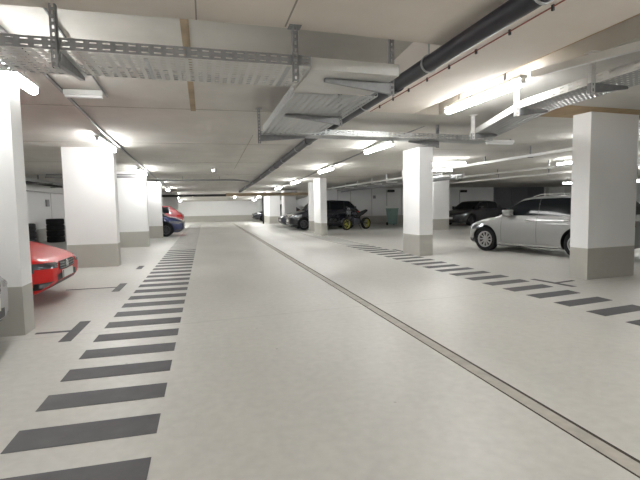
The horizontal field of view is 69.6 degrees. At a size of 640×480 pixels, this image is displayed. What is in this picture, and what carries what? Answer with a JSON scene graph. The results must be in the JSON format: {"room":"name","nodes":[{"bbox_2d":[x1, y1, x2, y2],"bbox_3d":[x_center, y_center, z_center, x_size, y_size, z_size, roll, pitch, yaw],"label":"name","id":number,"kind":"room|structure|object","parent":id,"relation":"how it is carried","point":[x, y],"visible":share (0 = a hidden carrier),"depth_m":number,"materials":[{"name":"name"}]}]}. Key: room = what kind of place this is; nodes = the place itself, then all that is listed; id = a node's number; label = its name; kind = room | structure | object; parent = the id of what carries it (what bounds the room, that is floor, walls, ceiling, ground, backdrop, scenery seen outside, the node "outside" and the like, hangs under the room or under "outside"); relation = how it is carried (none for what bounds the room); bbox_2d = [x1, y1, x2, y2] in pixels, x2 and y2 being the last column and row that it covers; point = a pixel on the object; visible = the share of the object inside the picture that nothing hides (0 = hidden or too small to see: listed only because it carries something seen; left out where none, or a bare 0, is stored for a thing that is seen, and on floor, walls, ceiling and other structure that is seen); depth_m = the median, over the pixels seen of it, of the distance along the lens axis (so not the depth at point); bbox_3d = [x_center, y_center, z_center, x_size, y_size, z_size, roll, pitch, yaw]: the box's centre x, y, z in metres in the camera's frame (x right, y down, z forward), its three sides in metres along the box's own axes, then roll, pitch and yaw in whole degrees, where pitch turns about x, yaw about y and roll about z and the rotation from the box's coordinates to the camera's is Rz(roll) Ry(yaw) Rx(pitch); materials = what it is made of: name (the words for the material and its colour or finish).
{"room":"parking garage","nodes":[
{"label":"parking garage","id":0,"kind":"room"},
{"bbox_2d":[26,180,65,241],"bbox_3d":[-10.909,-1.311,15.571,0.200,3.300,47.600,-2,5,-14],"label":"wall","id":1,"kind":"structure","parent":0,"point":[38,212],"depth_m":19.54,"materials":[{"name":"beige paint"}]},
{"bbox_2d":[26,184,63,193],"bbox_3d":[-11.004,-1.977,16.945,0.318,0.300,14.400,-2,5,-14],"label":"air duct","id":2,"kind":"object","parent":1,"relation":"attached to","point":[29,187],"visible":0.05,"depth_m":18.80,"materials":[{"name":"silver metal"}]},
{"bbox_2d":[162,194,225,196],"bbox_3d":[-9.768,-2.661,27.848,8.000,0.140,0.200,-2,5,-14],"label":"trim","id":3,"kind":"structure","parent":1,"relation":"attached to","point":[189,195],"depth_m":28.30,"materials":[{"name":"plastic"}]},
{"bbox_2d":[28,0,439,184],"bbox_3d":[-2.856,-2.195,12.054,13.600,0.543,29.022,-2,5,-14],"label":"trim","id":4,"kind":"structure","parent":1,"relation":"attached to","point":[296,1],"depth_m":7.67,"materials":[{"name":"grey metal"}]},
{"bbox_2d":[162,200,296,221],"bbox_3d":[-9.366,-3.265,40.511,15.300,3.300,0.200,-2,5,-14],"label":"wall","id":5,"kind":"structure","parent":0,"point":[193,211],"depth_m":40.55,"materials":[{"name":"beige paint"}]},
{"bbox_2d":[297,196,307,208],"bbox_3d":[-0.518,-3.090,36.226,0.200,3.300,12.400,-2,5,-14],"label":"wall","id":6,"kind":"structure","parent":0,"point":[302,202],"depth_m":39.87,"materials":[{"name":"beige paint"}]},
{"bbox_2d":[226,192,307,195],"bbox_3d":[-2.602,-2.958,29.669,6.800,0.180,0.300,-2,5,-14],"label":"trim","id":7,"kind":"structure","parent":6,"relation":"attached to","point":[295,193],"depth_m":29.30,"materials":[{"name":"grey metal"}]},
{"bbox_2d":[0,221,639,479],"bbox_3d":[5.081,-0.153,19.653,32.700,0.200,47.600,-2,5,-14],"label":"floor","id":8,"kind":"structure","parent":0,"point":[276,372],"depth_m":3.89,"materials":[{"name":"concrete"}]},
{"bbox_2d":[0,276,7,320],"bbox_3d":[-4.803,0.452,3.250,4.150,1.468,2.092,-3,5,-21],"label":"hatchback","id":9,"kind":"object","parent":8,"relation":"on","point":[3,283],"visible":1,"depth_m":4.44,"materials":[{"name":"paint"}]},
{"bbox_2d":[0,46,34,336],"bbox_3d":[-3.761,-0.481,4.863,1.070,3.042,0.300,-2,5,-14],"label":"concrete column","id":10,"kind":"structure","parent":8,"relation":"on","point":[15,258],"depth_m":4.89,"materials":[{"name":"beige paint"}]},
{"bbox_2d":[30,241,77,294],"bbox_3d":[-5.953,0.232,6.480,4.330,1.448,2.149,-2,5,-14],"label":"hatchback","id":11,"kind":"object","parent":8,"relation":"on","point":[50,265],"visible":0.58,"depth_m":6.62,"materials":[{"name":"paint"}]},
{"bbox_2d":[58,256,73,268],"bbox_3d":[-3.873,0.352,7.035,0.035,0.140,0.732,-2,5,-14],"label":"grille","id":12,"kind":"object","parent":11,"relation":"attached to","point":[66,262],"depth_m":7.01,"materials":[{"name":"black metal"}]},
{"bbox_2d":[47,236,64,242],"bbox_3d":[-10.836,-0.034,18.895,0.660,0.236,0.660,-2,5,-14],"label":"tyre","id":13,"kind":"object","parent":8,"relation":"on","point":[59,238],"visible":0.94,"depth_m":18.63,"materials":[{"name":"rubber"}]},
{"bbox_2d":[46,230,64,236],"bbox_3d":[-10.838,-0.273,18.865,0.660,0.236,0.660,-2,5,-14],"label":"tyre","id":14,"kind":"object","parent":13,"relation":"on","point":[60,232],"visible":0.88,"depth_m":18.60,"materials":[{"name":"rubber"}]},
{"bbox_2d":[46,224,64,230],"bbox_3d":[-10.833,-0.512,18.842,0.660,0.236,0.660,-2,5,-14],"label":"tyre","id":15,"kind":"object","parent":14,"relation":"on","point":[62,226],"visible":0.91,"depth_m":18.58,"materials":[{"name":"rubber"}]},
{"bbox_2d":[46,219,63,224],"bbox_3d":[-10.841,-0.751,18.828,0.660,0.236,0.660,-2,5,-14],"label":"tyre","id":16,"kind":"object","parent":15,"relation":"on","point":[48,221],"visible":1,"depth_m":18.55,"materials":[{"name":"rubber"}]},
{"bbox_2d":[36,321,90,341],"bbox_3d":[-2.876,1.011,5.069,0.460,0.003,0.860,-2,5,-14],"label":"bay marking","id":17,"kind":"object","parent":8,"relation":"on","point":[71,334],"visible":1,"depth_m":5.05,"materials":[{"name":"grey paint"}]},
{"bbox_2d":[0,457,150,479],"bbox_3d":[-1.277,1.201,2.259,0.820,0.002,0.280,-2,5,-14],"label":"bar","id":18,"kind":"object","parent":8,"relation":"on","point":[135,469],"visible":1,"depth_m":2.35,"materials":[{"name":"grey paint"}]},
{"bbox_2d":[1,413,160,453],"bbox_3d":[-1.409,1.162,2.785,0.820,0.002,0.280,-2,5,-14],"label":"bar","id":19,"kind":"object","parent":8,"relation":"on","point":[31,439],"visible":1,"depth_m":2.77,"materials":[{"name":"grey paint"}]},
{"bbox_2d":[61,147,120,267],"bbox_3d":[-5.274,-0.748,10.650,1.070,2.737,0.330,-2,5,-14],"label":"concrete column","id":20,"kind":"structure","parent":8,"relation":"on","point":[89,173],"depth_m":10.49,"materials":[{"name":"beige paint"}]},
{"bbox_2d":[35,383,166,411],"bbox_3d":[-1.541,1.124,3.312,0.820,0.002,0.280,-2,5,-14],"label":"bar","id":21,"kind":"object","parent":8,"relation":"on","point":[95,397],"visible":1,"depth_m":3.30,"materials":[{"name":"grey paint"}]},
{"bbox_2d":[60,360,171,381],"bbox_3d":[-1.672,1.085,3.839,0.820,0.002,0.280,-2,5,-14],"label":"bar","id":22,"kind":"object","parent":8,"relation":"on","point":[156,366],"visible":1,"depth_m":3.83,"materials":[{"name":"grey paint"}]},
{"bbox_2d":[79,342,175,358],"bbox_3d":[-1.804,1.047,4.366,0.820,0.002,0.280,-2,5,-14],"label":"bar","id":23,"kind":"object","parent":8,"relation":"on","point":[140,349],"visible":1,"depth_m":4.35,"materials":[{"name":"grey paint"}]},
{"bbox_2d":[116,171,149,247],"bbox_3d":[-6.447,-1.050,15.827,0.980,2.582,0.300,-2,5,-14],"label":"concrete column","id":24,"kind":"structure","parent":8,"relation":"on","point":[132,192],"depth_m":15.70,"materials":[{"name":"beige paint"}]},
{"bbox_2d":[93,328,178,341],"bbox_3d":[-1.936,1.009,4.893,0.820,0.002,0.280,-2,5,-14],"label":"bar","id":25,"kind":"object","parent":8,"relation":"on","point":[165,332],"visible":1,"depth_m":4.88,"materials":[{"name":"grey paint"}]},
{"bbox_2d":[105,317,180,327],"bbox_3d":[-2.068,0.970,5.420,0.820,0.002,0.280,-2,5,-14],"label":"bar","id":26,"kind":"object","parent":8,"relation":"on","point":[174,319],"visible":1,"depth_m":5.41,"materials":[{"name":"grey paint"}]},
{"bbox_2d":[114,308,182,316],"bbox_3d":[-2.199,0.932,5.947,0.820,0.002,0.280,-2,5,-14],"label":"bar","id":27,"kind":"object","parent":8,"relation":"on","point":[169,310],"visible":1,"depth_m":5.94,"materials":[{"name":"grey paint"}]},
{"bbox_2d":[121,300,184,307],"bbox_3d":[-2.331,0.894,6.474,0.820,0.002,0.280,-2,5,-14],"label":"bar","id":28,"kind":"object","parent":8,"relation":"on","point":[170,301],"visible":1,"depth_m":6.46,"materials":[{"name":"grey paint"}]},
{"bbox_2d":[147,181,162,237],"bbox_3d":[-7.492,-1.320,20.196,1.050,2.486,0.300,-2,5,-14],"label":"concrete column","id":29,"kind":"structure","parent":8,"relation":"on","point":[154,192],"depth_m":20.11,"materials":[{"name":"beige paint"}]},
{"bbox_2d":[128,293,185,299],"bbox_3d":[-2.463,0.855,7.001,0.820,0.002,0.280,-2,5,-14],"label":"bar","id":30,"kind":"object","parent":8,"relation":"on","point":[174,294],"visible":1,"depth_m":6.99,"materials":[{"name":"grey paint"}]},
{"bbox_2d":[134,287,187,292],"bbox_3d":[-2.595,0.817,7.528,0.820,0.002,0.280,-2,5,-14],"label":"bar","id":31,"kind":"object","parent":8,"relation":"on","point":[178,288],"visible":1,"depth_m":7.52,"materials":[{"name":"grey paint"}]},
{"bbox_2d":[139,282,188,286],"bbox_3d":[-2.726,0.778,8.055,0.820,0.002,0.280,-2,5,-14],"label":"bar","id":32,"kind":"object","parent":8,"relation":"on","point":[176,283],"visible":1,"depth_m":8.04,"materials":[{"name":"grey paint"}]},
{"bbox_2d":[143,277,189,281],"bbox_3d":[-2.858,0.740,8.582,0.820,0.002,0.280,-2,5,-14],"label":"bar","id":33,"kind":"object","parent":8,"relation":"on","point":[186,278],"visible":1,"depth_m":8.57,"materials":[{"name":"grey paint"}]},
{"bbox_2d":[162,192,178,210],"bbox_3d":[-9.609,-1.929,29.646,0.920,2.318,0.300,-2,5,-14],"label":"concrete column","id":34,"kind":"structure","parent":8,"relation":"on","point":[167,201],"depth_m":29.46,"materials":[{"name":"beige paint"}]},
{"bbox_2d":[162,206,183,220],"bbox_3d":[-9.874,-1.242,26.401,3.950,1.458,2.035,-2,5,-14],"label":"hatchback","id":35,"kind":"object","parent":8,"relation":"on","point":[168,210],"visible":0.06,"depth_m":25.96,"materials":[{"name":"paint"}]},
{"bbox_2d":[162,212,184,236],"bbox_3d":[-8.433,-0.906,21.463,4.050,1.499,2.073,-2,5,-14],"label":"hatchback","id":36,"kind":"object","parent":8,"relation":"on","point":[171,224],"visible":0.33,"depth_m":21.09,"materials":[{"name":"paint"}]},
{"bbox_2d":[263,196,279,223],"bbox_3d":[-3.756,-2.359,35.676,0.800,2.042,3.400,-2,5,-14],"label":"concrete column","id":37,"kind":"structure","parent":8,"relation":"on","point":[271,203],"depth_m":34.06,"materials":[{"name":"beige paint"}]},
{"bbox_2d":[252,204,300,220],"bbox_3d":[-3.707,-2.353,39.435,4.150,1.448,2.073,-2,5,-14],"label":"hatchback","id":38,"kind":"object","parent":8,"relation":"on","point":[256,215],"visible":0.28,"depth_m":38.35,"materials":[{"name":"paint"}]},
{"bbox_2d":[281,190,295,225],"bbox_3d":[-2.083,-2.150,30.711,0.750,2.330,1.250,-2,5,-14],"label":"concrete column","id":39,"kind":"structure","parent":8,"relation":"on","point":[289,201],"depth_m":30.10,"materials":[{"name":"beige paint"}]},
{"bbox_2d":[308,182,314,231],"bbox_3d":[-0.268,-1.671,23.216,0.540,2.466,0.500,-2,5,-14],"label":"concrete column","id":40,"kind":"structure","parent":8,"relation":"on","point":[310,184],"depth_m":22.97,"materials":[{"name":"beige paint"}]},
{"bbox_2d":[314,178,326,234],"bbox_3d":[0.014,-1.496,20.665,0.290,2.500,1.200,-2,5,-14],"label":"concrete column","id":41,"kind":"structure","parent":8,"relation":"on","point":[320,187],"depth_m":20.16,"materials":[{"name":"beige paint"}]},
{"bbox_2d":[286,200,359,229],"bbox_3d":[0.127,-1.428,25.736,4.000,1.579,2.111,-2,5,-14],"label":"van","id":42,"kind":"object","parent":8,"relation":"on","point":[336,209],"visible":0.66,"depth_m":24.98,"materials":[{"name":"paint"}]},
{"bbox_2d":[341,206,370,229],"bbox_3d":[1.865,-1.172,24.298,0.754,1.230,2.027,3,6,42],"label":"motorcycle","id":43,"kind":"object","parent":8,"relation":"on","point":[351,220],"visible":1,"depth_m":24.07,"materials":[{"name":"metal"}]},
{"bbox_2d":[386,208,398,224],"bbox_3d":[4.432,-1.433,28.323,0.580,1.040,0.675,-3,5,-20],"label":"bin","id":44,"kind":"object","parent":8,"relation":"on","point":[392,213],"visible":0.98,"depth_m":28.09,"materials":[{"name":"green plastic"}]},
{"bbox_2d":[403,147,432,255],"bbox_3d":[2.554,-0.999,12.051,0.380,2.745,0.870,-2,5,-17],"label":"concrete column","id":45,"kind":"structure","parent":8,"relation":"on","point":[418,161],"depth_m":11.72,"materials":[{"name":"beige paint"}]},
{"bbox_2d":[234,224,639,477],"bbox_3d":[-1.967,0.107,16.566,0.134,0.004,39.000,-2,5,-14],"label":"drainage channel","id":46,"kind":"object","parent":8,"relation":"on","point":[623,459],"visible":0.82,"depth_m":3.23,"materials":[{"name":"grey metal"}]},
{"bbox_2d":[433,180,448,229],"bbox_3d":[5.913,-1.766,22.843,0.880,2.495,0.400,-2,5,-16],"label":"concrete column","id":47,"kind":"structure","parent":8,"relation":"on","point":[440,188],"depth_m":22.65,"materials":[{"name":"beige paint"}]},
{"bbox_2d":[449,200,506,225],"bbox_3d":[9.131,-1.635,27.401,4.400,1.418,2.130,-4,5,-34],"label":"dark saloon","id":48,"kind":"object","parent":8,"relation":"on","point":[468,212],"visible":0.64,"depth_m":26.49,"materials":[{"name":"paint"}]},
{"bbox_2d":[465,275,507,279],"bbox_3d":[2.982,0.667,8.193,0.845,0.002,0.260,-3,5,-22],"label":"bar","id":49,"kind":"object","parent":8,"relation":"on","point":[491,276],"visible":1,"depth_m":8.18,"materials":[{"name":"grey paint"}]},
{"bbox_2d":[484,279,529,285],"bbox_3d":[3.116,0.705,7.676,0.847,0.002,0.260,-3,5,-22],"label":"bar","id":50,"kind":"object","parent":8,"relation":"on","point":[516,280],"visible":1,"depth_m":7.66,"materials":[{"name":"grey paint"}]},
{"bbox_2d":[502,284,552,291],"bbox_3d":[3.251,0.742,7.160,0.848,0.002,0.260,-3,5,-22],"label":"bar","id":51,"kind":"object","parent":8,"relation":"on","point":[521,288],"visible":1,"depth_m":7.15,"materials":[{"name":"grey paint"}]},
{"bbox_2d":[528,290,578,297],"bbox_3d":[3.385,0.779,6.643,0.850,0.002,0.260,-3,5,-22],"label":"bar","id":52,"kind":"object","parent":8,"relation":"on","point":[563,292],"visible":1,"depth_m":6.63,"materials":[{"name":"grey paint"}]},
{"bbox_2d":[470,193,639,255],"bbox_3d":[6.061,-0.439,11.909,2.130,1.527,4.240,-4,5,-34],"label":"estate car","id":53,"kind":"object","parent":8,"relation":"on","point":[541,221],"visible":0.66,"depth_m":11.47,"materials":[{"name":"paint"}]},
{"bbox_2d":[553,297,610,306],"bbox_3d":[3.519,0.817,6.127,0.852,0.002,0.260,-3,5,-22],"label":"bar","id":54,"kind":"object","parent":8,"relation":"on","point":[590,300],"visible":1,"depth_m":6.11,"materials":[{"name":"grey paint"}]},
{"bbox_2d":[569,111,638,279],"bbox_3d":[4.954,-0.758,8.029,1.120,2.800,0.350,-3,5,-20],"label":"concrete column","id":55,"kind":"structure","parent":8,"relation":"on","point":[604,145],"depth_m":7.85,"materials":[{"name":"beige paint"}]},
{"bbox_2d":[586,305,639,315],"bbox_3d":[3.654,0.855,5.610,0.854,0.002,0.260,-3,5,-22],"label":"bar","id":56,"kind":"object","parent":8,"relation":"on","point":[627,308],"visible":1,"depth_m":5.59,"materials":[{"name":"grey paint"}]},
{"bbox_2d":[0,0,639,201],"bbox_3d":[4.998,-2.805,19.594,32.700,1.500,47.900,-2,5,-14],"label":"ceiling","id":57,"kind":"structure","parent":0,"point":[353,30],"depth_m":6.33,"materials":[{"name":"concrete"}]},
{"bbox_2d":[0,61,39,94],"bbox_3d":[-3.211,-1.847,4.663,0.110,0.355,1.750,-2,5,-14],"label":"lamp","id":58,"kind":"object","parent":57,"relation":"attached to","point":[25,82],"visible":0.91,"depth_m":5.07,"materials":[{"name":"white plastic"}]},
{"bbox_2d":[25,175,62,187],"bbox_3d":[-9.227,-2.023,13.563,0.950,0.530,13.000,-2,5,-14],"label":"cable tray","id":59,"kind":"object","parent":57,"relation":"hanging from","point":[43,182],"visible":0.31,"depth_m":16.07,"materials":[{"name":"metal"}]},
{"bbox_2d":[63,89,103,98],"bbox_3d":[-3.225,-1.992,6.282,0.500,0.105,0.100,-2,5,-14],"label":"emergency light","id":60,"kind":"object","parent":57,"relation":"attached to","point":[68,93],"visible":0.98,"depth_m":6.24,"materials":[{"name":"white plastic"}]},
{"bbox_2d":[64,95,102,98],"bbox_3d":[-3.224,-1.954,6.285,0.470,0.030,0.080,-2,5,-14],"label":"diffuser","id":61,"kind":"object","parent":60,"relation":"attached to","point":[67,96],"depth_m":6.26,"materials":[{"name":"white plastic"}]},
{"bbox_2d":[0,25,173,190],"bbox_3d":[-5.798,-2.485,15.487,0.040,0.842,25.470,-2,5,-14],"label":"rail","id":62,"kind":"object","parent":57,"relation":"attached to","point":[2,30],"visible":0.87,"depth_m":7.32,"materials":[{"name":"metal"}]},
{"bbox_2d":[45,174,140,177],"bbox_3d":[-7.370,-2.092,15.004,2.850,0.140,0.160,-2,5,-14],"label":"pipe","id":63,"kind":"object","parent":57,"relation":"hanging from","point":[47,175],"visible":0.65,"depth_m":15.15,"materials":[{"name":"metal"}]},
{"bbox_2d":[94,135,116,151],"bbox_3d":[-4.412,-1.994,9.499,0.110,0.179,1.750,-2,5,-14],"label":"lamp","id":64,"kind":"object","parent":57,"relation":"attached to","point":[99,139],"visible":0.99,"depth_m":9.19,"materials":[{"name":"white plastic"}]},
{"bbox_2d":[0,3,310,86],"bbox_3d":[-2.228,-1.652,3.552,4.315,0.805,0.850,-2,5,-14],"label":"cable tray","id":65,"kind":"object","parent":57,"relation":"hanging from","point":[62,63],"visible":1,"depth_m":3.69,"materials":[{"name":"metal"}]},
{"bbox_2d":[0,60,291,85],"bbox_3d":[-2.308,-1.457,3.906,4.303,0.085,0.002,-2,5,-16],"label":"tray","id":66,"kind":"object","parent":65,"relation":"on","point":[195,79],"depth_m":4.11,"materials":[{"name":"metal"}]},
{"bbox_2d":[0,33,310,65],"bbox_3d":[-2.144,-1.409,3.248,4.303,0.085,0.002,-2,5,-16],"label":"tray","id":67,"kind":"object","parent":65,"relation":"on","point":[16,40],"depth_m":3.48,"materials":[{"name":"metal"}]},
{"bbox_2d":[180,19,195,110],"bbox_3d":[-1.579,-2.096,5.529,0.080,0.278,4.040,-2,5,-14],"label":"trim","id":68,"kind":"structure","parent":57,"relation":"attached to","point":[184,24],"depth_m":4.90,"materials":[{"name":"grey metal"}]},
{"bbox_2d":[147,176,248,181],"bbox_3d":[-5.088,-2.397,18.041,5.268,0.185,1.182,-3,5,-29],"label":"pipe","id":69,"kind":"object","parent":57,"relation":"hanging from","point":[182,179],"visible":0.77,"depth_m":17.92,"materials":[{"name":"metal"}]},
{"bbox_2d":[263,87,377,132],"bbox_3d":[-0.139,-1.826,6.084,0.922,0.648,2.580,-2,5,-14],"label":"cable tray","id":70,"kind":"object","parent":57,"relation":"hanging from","point":[332,115],"visible":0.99,"depth_m":5.73,"materials":[{"name":"metal"}]},
{"bbox_2d":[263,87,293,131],"bbox_3d":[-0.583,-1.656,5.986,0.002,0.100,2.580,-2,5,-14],"label":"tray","id":71,"kind":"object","parent":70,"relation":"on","point":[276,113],"depth_m":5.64,"materials":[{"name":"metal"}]},
{"bbox_2d":[294,39,398,96],"bbox_3d":[0.265,-1.754,4.397,0.910,0.751,0.810,-2,5,-14],"label":"plate","id":72,"kind":"object","parent":57,"relation":"attached to","point":[331,76],"visible":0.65,"depth_m":4.21,"materials":[{"name":"metal"}]},
{"bbox_2d":[271,126,424,189],"bbox_3d":[-0.474,-2.665,18.649,0.040,0.527,21.900,-2,5,-14],"label":"rail","id":73,"kind":"object","parent":57,"relation":"attached to","point":[423,126],"visible":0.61,"depth_m":13.35,"materials":[{"name":"metal"}]},
{"bbox_2d":[255,108,492,147],"bbox_3d":[1.097,-1.947,8.198,4.525,0.561,0.479,-3,5,-19],"label":"cable tray","id":74,"kind":"object","parent":57,"relation":"hanging from","point":[269,136],"visible":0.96,"depth_m":8.05,"materials":[{"name":"metal"}]},
{"bbox_2d":[261,131,479,142],"bbox_3d":[1.083,-1.863,8.390,4.420,0.085,0.002,-3,5,-19],"label":"tray","id":75,"kind":"object","parent":74,"relation":"on","point":[429,140],"depth_m":8.45,"materials":[{"name":"metal"}]},
{"bbox_2d":[261,133,488,143],"bbox_3d":[1.120,-1.810,8.248,4.460,0.002,0.418,-3,5,-19],"label":"tray","id":76,"kind":"object","parent":74,"relation":"on","point":[410,139],"depth_m":8.12,"materials":[{"name":"metal"}]},
{"bbox_2d":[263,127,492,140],"bbox_3d":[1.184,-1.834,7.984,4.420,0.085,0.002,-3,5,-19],"label":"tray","id":77,"kind":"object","parent":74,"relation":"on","point":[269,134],"depth_m":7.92,"materials":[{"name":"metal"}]},
{"bbox_2d":[363,141,393,153],"bbox_3d":[1.365,-2.202,10.824,0.110,0.179,1.750,-2,5,-14],"label":"lamp","id":78,"kind":"object","parent":57,"relation":"attached to","point":[385,144],"visible":0.94,"depth_m":10.68,"materials":[{"name":"white plastic"}]},
{"bbox_2d":[327,170,441,189],"bbox_3d":[2.242,-2.772,21.801,0.490,0.390,13.500,-2,5,-14],"label":"cable tray","id":79,"kind":"object","parent":57,"relation":"hanging from","point":[386,180],"visible":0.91,"depth_m":20.55,"materials":[{"name":"metal"}]},
{"bbox_2d":[239,0,552,192],"bbox_3d":[-0.995,-2.255,12.608,0.176,0.965,33.201,-2,5,-14],"label":"drain pipe","id":80,"kind":"object","parent":57,"relation":"attached to","point":[511,11],"visible":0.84,"depth_m":3.94,"materials":[{"name":"metal"}]},
{"bbox_2d":[337,173,464,191],"bbox_3d":[2.969,-2.599,21.995,0.620,0.230,13.500,-2,5,-14],"label":"pipe","id":81,"kind":"object","parent":57,"relation":"hanging from","point":[456,176],"visible":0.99,"depth_m":20.23,"materials":[{"name":"metal"}]},
{"bbox_2d":[433,159,466,164],"bbox_3d":[3.891,-2.433,14.332,1.400,0.168,0.110,-2,4,-8],"label":"lamp","id":82,"kind":"object","parent":57,"relation":"attached to","point":[434,162],"visible":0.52,"depth_m":14.33,"materials":[{"name":"white plastic"}]},
{"bbox_2d":[370,0,564,111],"bbox_3d":[1.866,-1.686,2.875,0.016,0.043,8.900,-2,5,-14],"label":"pipe","id":83,"kind":"object","parent":57,"relation":"attached to","point":[552,7],"visible":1,"depth_m":4.24,"materials":[{"name":"plastic"}]},
{"bbox_2d":[444,73,527,113],"bbox_3d":[2.150,-2.010,6.178,0.110,0.319,1.750,-2,5,-14],"label":"lamp","id":84,"kind":"object","parent":57,"relation":"attached to","point":[518,81],"visible":0.98,"depth_m":5.92,"materials":[{"name":"white plastic"}]},
{"bbox_2d":[485,139,513,144],"bbox_3d":[4.177,-2.288,10.694,0.720,0.127,0.100,-2,5,-14],"label":"emergency light","id":85,"kind":"object","parent":57,"relation":"attached to","point":[497,142],"visible":0.92,"depth_m":10.66,"materials":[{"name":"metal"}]},
{"bbox_2d":[441,13,639,101],"bbox_3d":[2.464,-2.064,4.744,0.465,0.010,5.780,-2,5,-14],"label":"trim","id":86,"kind":"structure","parent":57,"relation":"attached to","point":[639,13],"depth_m":5.07,"materials":[{"name":"beige metal"}]},
{"bbox_2d":[443,136,639,169],"bbox_3d":[5.332,-2.360,12.476,0.140,0.367,7.900,-2,5,-14],"label":"rail","id":87,"kind":"object","parent":57,"relation":"hanging from","point":[530,155],"visible":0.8,"depth_m":12.53,"materials":[{"name":"metal"}]},
{"bbox_2d":[449,164,639,183],"bbox_3d":[7.679,-2.815,19.798,0.140,0.443,19.000,-2,5,-14],"label":"rail","id":88,"kind":"object","parent":57,"relation":"hanging from","point":[561,172],"visible":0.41,"depth_m":18.61,"materials":[{"name":"metal"}]},
{"bbox_2d":[458,156,639,178],"bbox_3d":[6.792,-2.799,18.803,0.140,0.356,18.500,-2,5,-14],"label":"rail","id":89,"kind":"object","parent":57,"relation":"hanging from","point":[564,165],"visible":0.36,"depth_m":16.48,"materials":[{"name":"metal"}]},
{"bbox_2d":[469,50,639,138],"bbox_3d":[2.946,-1.712,5.299,1.041,0.402,5.919,-1,4,-6],"label":"cable tray","id":90,"kind":"object","parent":57,"relation":"hanging from","point":[594,88],"visible":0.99,"depth_m":5.23,"materials":[{"name":"metal"}]},
{"bbox_2d":[469,124,483,136],"bbox_3d":[2.623,-1.840,7.729,0.002,0.085,0.892,-1,4,4],"label":"tray","id":91,"kind":"object","parent":90,"relation":"on","point":[473,130],"depth_m":7.70,"materials":[{"name":"metal"}]},
{"bbox_2d":[470,129,509,136],"bbox_3d":[2.866,-1.806,7.793,0.476,0.002,1.043,-1,4,4],"label":"tray","id":92,"kind":"object","parent":90,"relation":"on","point":[494,133],"depth_m":7.70,"materials":[{"name":"silver metal"}]},
{"bbox_2d":[484,112,501,127],"bbox_3d":[2.562,-1.770,6.841,0.002,0.085,0.895,-1,4,4],"label":"tray","id":93,"kind":"object","parent":90,"relation":"on","point":[494,120],"depth_m":6.82,"materials":[{"name":"metal"}]},
{"bbox_2d":[484,118,531,129],"bbox_3d":[2.805,-1.736,6.904,0.475,0.002,1.051,-1,4,4],"label":"tray","id":94,"kind":"object","parent":90,"relation":"on","point":[512,120],"depth_m":6.85,"materials":[{"name":"silver metal"}]},
{"bbox_2d":[502,100,521,117],"bbox_3d":[2.507,-1.706,6.031,0.002,0.085,0.734,-1,4,4],"label":"tray","id":95,"kind":"object","parent":90,"relation":"on","point":[506,113],"depth_m":6.07,"materials":[{"name":"metal"}]},
{"bbox_2d":[503,107,553,118],"bbox_3d":[2.750,-1.673,6.094,0.477,0.002,0.884,-1,4,4],"label":"tray","id":96,"kind":"object","parent":90,"relation":"on","point":[506,116],"depth_m":6.05,"materials":[{"name":"silver metal"}]},
{"bbox_2d":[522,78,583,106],"bbox_3d":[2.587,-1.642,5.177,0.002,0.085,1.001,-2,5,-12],"label":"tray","id":97,"kind":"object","parent":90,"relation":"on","point":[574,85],"depth_m":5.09,"materials":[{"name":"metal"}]},
{"bbox_2d":[524,87,614,108],"bbox_3d":[2.830,-1.608,5.240,0.540,0.002,1.000,-2,5,-14],"label":"tray","id":98,"kind":"object","parent":90,"relation":"on","point":[585,96],"depth_m":5.25,"materials":[{"name":"silver metal"}]},
{"bbox_2d":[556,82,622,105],"bbox_3d":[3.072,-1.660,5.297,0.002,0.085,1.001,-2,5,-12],"label":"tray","id":99,"kind":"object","parent":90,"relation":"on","point":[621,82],"depth_m":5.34,"materials":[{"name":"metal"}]},
{"bbox_2d":[584,60,639,85],"bbox_3d":[2.790,-1.578,4.303,0.002,0.085,0.800,-2,5,-15],"label":"tray","id":100,"kind":"object","parent":90,"relation":"on","point":[631,66],"depth_m":4.34,"materials":[{"name":"metal"}]},
{"bbox_2d":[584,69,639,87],"bbox_3d":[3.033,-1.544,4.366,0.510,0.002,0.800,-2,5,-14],"label":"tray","id":101,"kind":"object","parent":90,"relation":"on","point":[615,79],"depth_m":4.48,"materials":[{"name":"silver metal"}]},
{"bbox_2d":[530,41,639,77],"bbox_3d":[2.648,-1.685,4.130,0.060,0.270,2.150,-2,5,-14],"label":"rail","id":102,"kind":"object","parent":57,"relation":"attached to","point":[629,48],"visible":1,"depth_m":4.38,"materials":[{"name":"grey metal"}]},
{"bbox_2d":[537,105,639,120],"bbox_3d":[4.643,-2.137,7.777,3.165,0.007,0.875,-2,5,-18],"label":"trim","id":103,"kind":"structure","parent":57,"relation":"attached to","point":[568,111],"depth_m":7.54,"materials":[{"name":"beige wood"}]},
{"bbox_2d":[327,187,563,223],"bbox_3d":[8.962,-2.938,32.097,19.000,3.300,0.200,-2,5,-14],"label":"wall","id":104,"kind":"structure","parent":0,"point":[376,212],"depth_m":30.89,"materials":[{"name":"beige paint"}]},
{"bbox_2d":[493,187,543,209],"bbox_3d":[14.434,-2.655,33.351,4.200,2.350,0.060,-2,5,-14],"label":"door","id":105,"kind":"structure","parent":104,"relation":"in","point":[507,197],"depth_m":33.16,"materials":[{"name":"black metal"}]},
{"bbox_2d":[564,182,639,203],"bbox_3d":[22.509,-2.048,17.465,0.200,3.300,35.200,-2,5,-14],"label":"wall","id":106,"kind":"structure","parent":0,"point":[567,189],"depth_m":28.49,"materials":[{"name":"beige paint"}]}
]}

